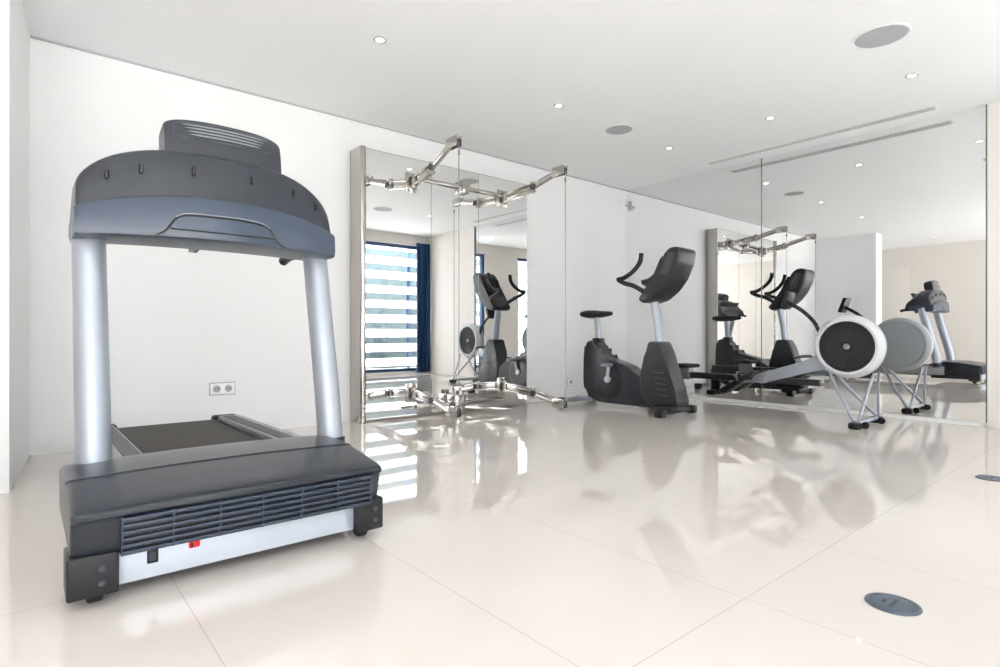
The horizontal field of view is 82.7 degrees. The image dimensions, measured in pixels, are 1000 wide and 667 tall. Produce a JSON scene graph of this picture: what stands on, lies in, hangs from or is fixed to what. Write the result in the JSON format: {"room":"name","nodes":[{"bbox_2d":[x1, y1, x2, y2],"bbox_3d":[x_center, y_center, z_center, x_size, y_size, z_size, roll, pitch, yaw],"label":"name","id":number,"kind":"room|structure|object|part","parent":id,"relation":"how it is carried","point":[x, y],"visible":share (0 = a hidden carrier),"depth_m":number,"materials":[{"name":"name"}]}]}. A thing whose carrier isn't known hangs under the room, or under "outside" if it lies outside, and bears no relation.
{"room":"gym","nodes":[
{"label":"gym","id":0,"kind":"room"},
{"bbox_2d":[0,0,29,493],"bbox_3d":[-2.910,-0.580,3.185,0.388,2.760,1.095,0,0,-38],"label":"wall pier","id":1,"kind":"object","parent":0,"point":[14,32],"visible":1,"depth_m":3.04,"materials":[{"name":"white paint"}]},
{"bbox_2d":[30,38,625,443],"bbox_3d":[-1.825,-0.580,4.928,9.530,2.760,0.200,0,0,-40],"label":"wall","id":2,"kind":"structure","parent":0,"point":[181,322],"depth_m":4.46,"materials":[{"name":"white paint"}]},
{"bbox_2d":[188,249,198,252],"bbox_3d":[-2.333,-0.637,4.330,0.064,0.046,0.066,0,0,-40],"label":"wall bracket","id":3,"kind":"object","parent":2,"relation":"attached to","point":[189,250],"visible":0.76,"depth_m":4.33,"materials":[{"name":"silver metal"}]},
{"bbox_2d":[209,382,234,395],"bbox_3d":[-2.189,0.435,4.482,0.190,0.100,0.016,0,0,-40],"label":"wall socket","id":4,"kind":"object","parent":2,"relation":"attached to","point":[219,388],"visible":1,"depth_m":4.48,"materials":[{"name":"white plastic"}]},
{"bbox_2d":[30,391,587,454],"bbox_3d":[-0.673,0.765,5.755,6.300,0.070,0.012,0,0,-40],"label":"baseboard","id":5,"kind":"structure","parent":2,"relation":"attached to","point":[63,446],"depth_m":4.77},
{"bbox_2d":[30,35,626,190],"bbox_3d":[-0.674,-1.952,5.757,6.300,0.013,0.008,0,0,-40],"label":"trim","id":6,"kind":"structure","parent":2,"relation":"attached to","point":[33,37],"depth_m":4.70,"materials":[{"name":"white paint"}]},
{"bbox_2d":[567,378,572,385],"bbox_3d":[0.877,0.600,7.051,0.105,0.100,0.016,0,0,-40],"label":"wall socket","id":7,"kind":"object","parent":2,"relation":"attached to","point":[569,380],"visible":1,"depth_m":7.04,"materials":[{"name":"white plastic"}]},
{"bbox_2d":[621,199,627,208],"bbox_3d":[1.687,-1.750,7.696,0.070,0.120,0.066,0,0,-40],"label":"sensor","id":8,"kind":"object","parent":2,"relation":"attached to","point":[624,205],"visible":1,"depth_m":7.68,"materials":[{"name":"white plastic"}]},
{"bbox_2d":[0,398,999,666],"bbox_3d":[-0.044,0.850,2.801,9.530,0.100,5.750,0,0,-40],"label":"floor","id":9,"kind":"structure","parent":0,"point":[585,533],"depth_m":2.02,"materials":[{"name":"tile"}]},
{"bbox_2d":[59,119,382,602],"bbox_3d":[-1.514,-0.053,2.806,1.109,1.706,2.328,0,0,-40],"label":"treadmill","id":10,"kind":"object","parent":9,"relation":"on","point":[136,503],"visible":1,"depth_m":2.15,"materials":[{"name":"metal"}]},
{"bbox_3d":[-1.875,0.619,2.786,0.133,0.162,1.779,0,0,-40],"label":"rail","id":11,"kind":"part","parent":10,"relation":"part of","materials":[{"name":"metal"}]},
{"bbox_2d":[150,552,155,560],"bbox_3d":[-1.073,0.689,1.755,0.017,0.026,0.004,0,0,-40],"label":"socket","id":12,"kind":"object","parent":10,"relation":"attached to","point":[152,554],"depth_m":1.75,"materials":[{"name":"black plastic"}]},
{"bbox_2d":[189,540,199,547],"bbox_3d":[-0.989,0.679,1.836,0.032,0.022,0.016,0,0,-40],"label":"switch","id":13,"kind":"object","parent":10,"relation":"attached to","point":[195,544],"depth_m":1.83,"materials":[{"name":"red plastic"}]},
{"bbox_2d":[59,435,381,556],"bbox_3d":[-1.040,0.552,2.155,0.974,0.195,0.700,0,0,-40],"label":"hood","id":14,"kind":"object","parent":10,"relation":"attached to","point":[109,506],"depth_m":1.91,"materials":[{"name":"grey plastic"}]},
{"bbox_3d":[-0.833,0.595,1.960,0.804,0.125,0.084,0,0,-40],"label":"vent panel","id":15,"kind":"part","parent":10,"relation":"part of","materials":[{"name":"grey plastic"}]},
{"bbox_3d":[-1.325,0.619,3.246,0.133,0.162,1.779,0,0,-40],"label":"rail","id":16,"kind":"part","parent":10,"relation":"part of","materials":[{"name":"metal"}]},
{"bbox_3d":[-1.059,-0.396,2.926,0.053,0.066,0.308,0,0,-42],"label":"handrail","id":17,"kind":"part","parent":10,"relation":"part of","materials":[{"name":"black plastic"}]},
{"bbox_2d":[350,135,566,423],"bbox_3d":[-0.236,-0.430,5.388,2.022,2.460,1.109,0,0,-40],"label":"cable machine","id":18,"kind":"object","parent":9,"relation":"on","point":[438,253],"visible":1,"depth_m":5.47,"materials":[{"name":"silver metal"}]},
{"bbox_3d":[-0.936,-0.440,5.284,0.690,2.420,0.008,0,0,-40],"label":"mirror panel","id":19,"kind":"part","parent":18,"relation":"part of","materials":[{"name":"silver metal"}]},
{"bbox_3d":[-0.815,0.560,5.333,0.120,0.180,0.072,0,0,-40],"label":"arm mount","id":20,"kind":"part","parent":18,"relation":"part of","materials":[{"name":"silver metal"}]},
{"bbox_3d":[-0.815,-1.420,5.333,0.120,0.180,0.072,0,0,-40],"label":"arm mount","id":21,"kind":"part","parent":18,"relation":"part of","materials":[{"name":"silver metal"}]},
{"bbox_3d":[-0.599,0.603,5.045,0.068,0.172,0.700,0,0,-35],"label":"swing arm","id":22,"kind":"part","parent":18,"relation":"part of","materials":[{"name":"silver metal"}]},
{"bbox_3d":[-0.599,-1.493,5.044,0.068,0.231,0.703,0,0,-35],"label":"swing arm","id":23,"kind":"part","parent":18,"relation":"part of","materials":[{"name":"silver metal"}]},
{"bbox_3d":[-0.447,-0.440,5.694,0.574,2.420,0.008,0,0,-40],"label":"mirror panel","id":24,"kind":"part","parent":18,"relation":"part of","materials":[{"name":"silver metal"}]},
{"bbox_3d":[0.036,-0.440,6.098,0.674,2.420,0.008,0,0,-40],"label":"mirror panel","id":25,"kind":"part","parent":18,"relation":"part of","materials":[{"name":"silver metal"}]},
{"bbox_3d":[0.044,0.560,6.053,0.120,0.180,0.072,0,0,-40],"label":"arm mount","id":26,"kind":"part","parent":18,"relation":"part of","materials":[{"name":"silver metal"}]},
{"bbox_3d":[0.044,-1.440,6.053,0.120,0.180,0.072,0,0,-40],"label":"arm mount","id":27,"kind":"part","parent":18,"relation":"part of","materials":[{"name":"silver metal"}]},
{"bbox_3d":[0.309,0.613,5.767,0.068,0.192,0.758,0,0,-41],"label":"swing arm","id":28,"kind":"part","parent":18,"relation":"part of","materials":[{"name":"silver metal"}]},
{"bbox_3d":[0.309,-1.488,5.767,0.068,0.182,0.758,0,0,-41],"label":"swing arm","id":29,"kind":"part","parent":18,"relation":"part of","materials":[{"name":"silver metal"}]},
{"bbox_2d":[558,247,696,417],"bbox_3d":[1.339,-0.017,6.033,0.620,1.633,1.480,0,0,-40],"label":"exercise bike","id":30,"kind":"object","parent":9,"relation":"on","point":[659,385],"visible":0.98,"depth_m":5.69,"materials":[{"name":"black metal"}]},
{"bbox_3d":[1.088,-0.035,6.332,0.056,0.297,0.099,0,0,-40],"label":"seat post","id":31,"kind":"part","parent":30,"relation":"part of","materials":[{"name":"silver metal"}]},
{"bbox_3d":[1.154,0.407,6.067,0.040,0.172,0.070,0,0,-18],"label":"crank arm","id":32,"kind":"part","parent":30,"relation":"part of"},
{"bbox_3d":[1.615,-0.670,5.469,0.008,0.219,0.168,0,0,-40],"label":"trim","id":33,"kind":"part","parent":30,"relation":"part of","materials":[{"name":"grey plastic"}]},
{"bbox_2d":[678,292,886,429],"bbox_3d":[2.502,0.202,5.735,0.630,1.197,2.400,0,0,-40],"label":"rowing machine","id":34,"kind":"object","parent":9,"relation":"on","point":[845,346],"visible":0.96,"depth_m":5.06,"materials":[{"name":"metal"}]},
{"bbox_3d":[2.039,0.355,6.287,0.300,0.040,0.220,0,0,-40],"label":"sliding seat","id":35,"kind":"part","parent":34,"relation":"part of","materials":[{"name":"black plastic"}]},
{"bbox_3d":[2.341,0.453,5.926,0.090,0.065,1.880,0,0,-40],"label":"seat rail","id":36,"kind":"part","parent":34,"relation":"part of","materials":[{"name":"grey metal"}]},
{"bbox_2d":[780,292,795,309],"bbox_3d":[2.755,-0.314,5.432,0.170,0.165,0.088,0,0,-40],"label":"monitor","id":37,"kind":"object","parent":34,"relation":"on","point":[787,302],"depth_m":5.39,"materials":[{"name":"black plastic"}]},
{"bbox_3d":[2.786,0.337,5.395,0.090,0.306,0.781,0,0,-40],"label":"frame","id":38,"kind":"part","parent":34,"relation":"part of","materials":[{"name":"silver metal"}]},
{"bbox_3d":[2.846,0.222,5.323,0.410,0.044,0.061,0,0,-40],"label":"pull handle","id":39,"kind":"part","parent":34,"relation":"part of","materials":[{"name":"silver metal"}]},
{"bbox_3d":[2.857,-0.056,5.310,0.036,0.518,0.347,0,0,-40],"label":"monitor arm","id":40,"kind":"part","parent":34,"relation":"part of"},
{"bbox_3d":[2.961,0.535,4.935,0.033,0.428,0.377,0,0,-2],"label":"leg","id":41,"kind":"part","parent":34,"relation":"part of","materials":[{"name":"silver metal"}]},
{"bbox_3d":[3.209,0.535,5.142,0.377,0.428,0.033,0,0,12],"label":"leg","id":42,"kind":"part","parent":34,"relation":"part of","materials":[{"name":"silver metal"}]},
{"bbox_2d":[864,592,922,615],"bbox_3d":[1.160,0.797,1.677,0.143,0.006,0.143,0,0,-40],"label":"floor outlet","id":43,"kind":"object","parent":9,"relation":"on","point":[885,602],"visible":1,"depth_m":1.67,"materials":[{"name":"grey metal"}]},
{"bbox_2d":[975,475,999,481],"bbox_3d":[2.712,0.797,3.132,0.143,0.006,0.143,0,0,-40],"label":"floor outlet","id":44,"kind":"object","parent":9,"relation":"on","point":[983,477],"visible":1,"depth_m":3.14,"materials":[{"name":"grey metal"}]},
{"bbox_2d":[22,0,999,189],"bbox_3d":[-0.044,-2.035,2.801,9.530,0.150,5.750,0,0,-40],"label":"ceiling","id":45,"kind":"structure","parent":0,"point":[700,79],"depth_m":4.08,"materials":[{"name":"white paint"}]},
{"bbox_2d":[373,36,386,43],"bbox_3d":[-0.801,-1.956,3.790,0.086,0.007,0.086,0,0,-40],"label":"recessed light","id":46,"kind":"object","parent":45,"relation":"in","point":[378,39],"visible":1,"depth_m":3.78,"materials":[{"name":"white"}]},
{"bbox_2d":[553,103,562,107],"bbox_3d":[0.502,-1.956,4.882,0.086,0.007,0.086,0,0,-40],"label":"recessed light","id":47,"kind":"object","parent":45,"relation":"in","point":[558,105],"visible":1,"depth_m":4.88,"materials":[{"name":"white"}]},
{"bbox_2d":[604,124,633,134],"bbox_3d":[1.142,-1.956,5.457,0.280,0.008,0.280,0,0,-40],"label":"ceiling speaker","id":48,"kind":"object","parent":45,"relation":"attached to","point":[618,129],"visible":1,"depth_m":5.45},
{"bbox_2d":[765,116,775,119],"bbox_3d":[2.458,-1.956,5.163,0.086,0.007,0.086,0,0,-40],"label":"recessed light","id":49,"kind":"object","parent":45,"relation":"in","point":[769,117],"visible":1,"depth_m":5.16,"materials":[{"name":"white"}]},
{"bbox_2d":[706,105,938,164],"bbox_3d":[3.091,-1.956,5.733,0.102,0.008,2.144,0,0,-40],"label":"ceiling vent","id":50,"kind":"object","parent":45,"relation":"in","point":[932,108],"visible":1,"depth_m":5.56,"materials":[{"name":"grey metal"}]},
{"bbox_2d":[851,23,910,49],"bbox_3d":[2.510,-1.956,3.746,0.330,0.008,0.330,0,0,-40],"label":"ceiling speaker","id":51,"kind":"object","parent":45,"relation":"attached to","point":[883,35],"visible":1,"depth_m":3.74},
{"bbox_2d":[905,73,918,78],"bbox_3d":[3.129,-1.956,4.316,0.086,0.007,0.086,0,0,-40],"label":"recessed light","id":52,"kind":"object","parent":45,"relation":"in","point":[912,75],"visible":1,"depth_m":4.31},
{"bbox_2d":[987,101,999,427],"bbox_3d":[3.585,-0.580,5.710,0.230,2.760,5.550,0,0,-40],"label":"wall","id":53,"kind":"structure","parent":0,"point":[993,109],"depth_m":4.82,"materials":[{"name":"white paint"}]},
{"bbox_2d":[626,159,760,401],"bbox_3d":[2.328,-0.596,7.063,0.008,2.720,1.853,0,0,-40],"label":"wall mirror","id":54,"kind":"object","parent":53,"relation":"attached to","point":[713,323],"visible":0.86,"depth_m":6.88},
{"bbox_2d":[761,158,761,401],"bbox_3d":[2.924,-0.596,6.348,0.008,2.720,0.009,0,0,-40],"label":"trim","id":55,"kind":"structure","parent":53,"relation":"attached to","point":[761,158],"depth_m":6.34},
{"bbox_2d":[688,395,986,426],"bbox_3d":[2.958,0.782,6.318,0.012,0.035,3.788,0,0,-40],"label":"baseboard","id":56,"kind":"structure","parent":53,"relation":"attached to","point":[951,421],"depth_m":5.72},
{"bbox_2d":[762,105,985,422],"bbox_3d":[3.548,-0.596,5.607,0.008,2.720,1.930,0,0,-40],"label":"wall mirror","id":57,"kind":"object","parent":53,"relation":"attached to","point":[886,227],"visible":1,"depth_m":5.40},
{"bbox_2d":[986,104,986,422],"bbox_3d":[4.163,-0.596,4.858,0.030,2.720,0.011,0,0,-40],"label":"trim","id":58,"kind":"structure","parent":53,"relation":"attached to","point":[986,104],"depth_m":4.85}
]}

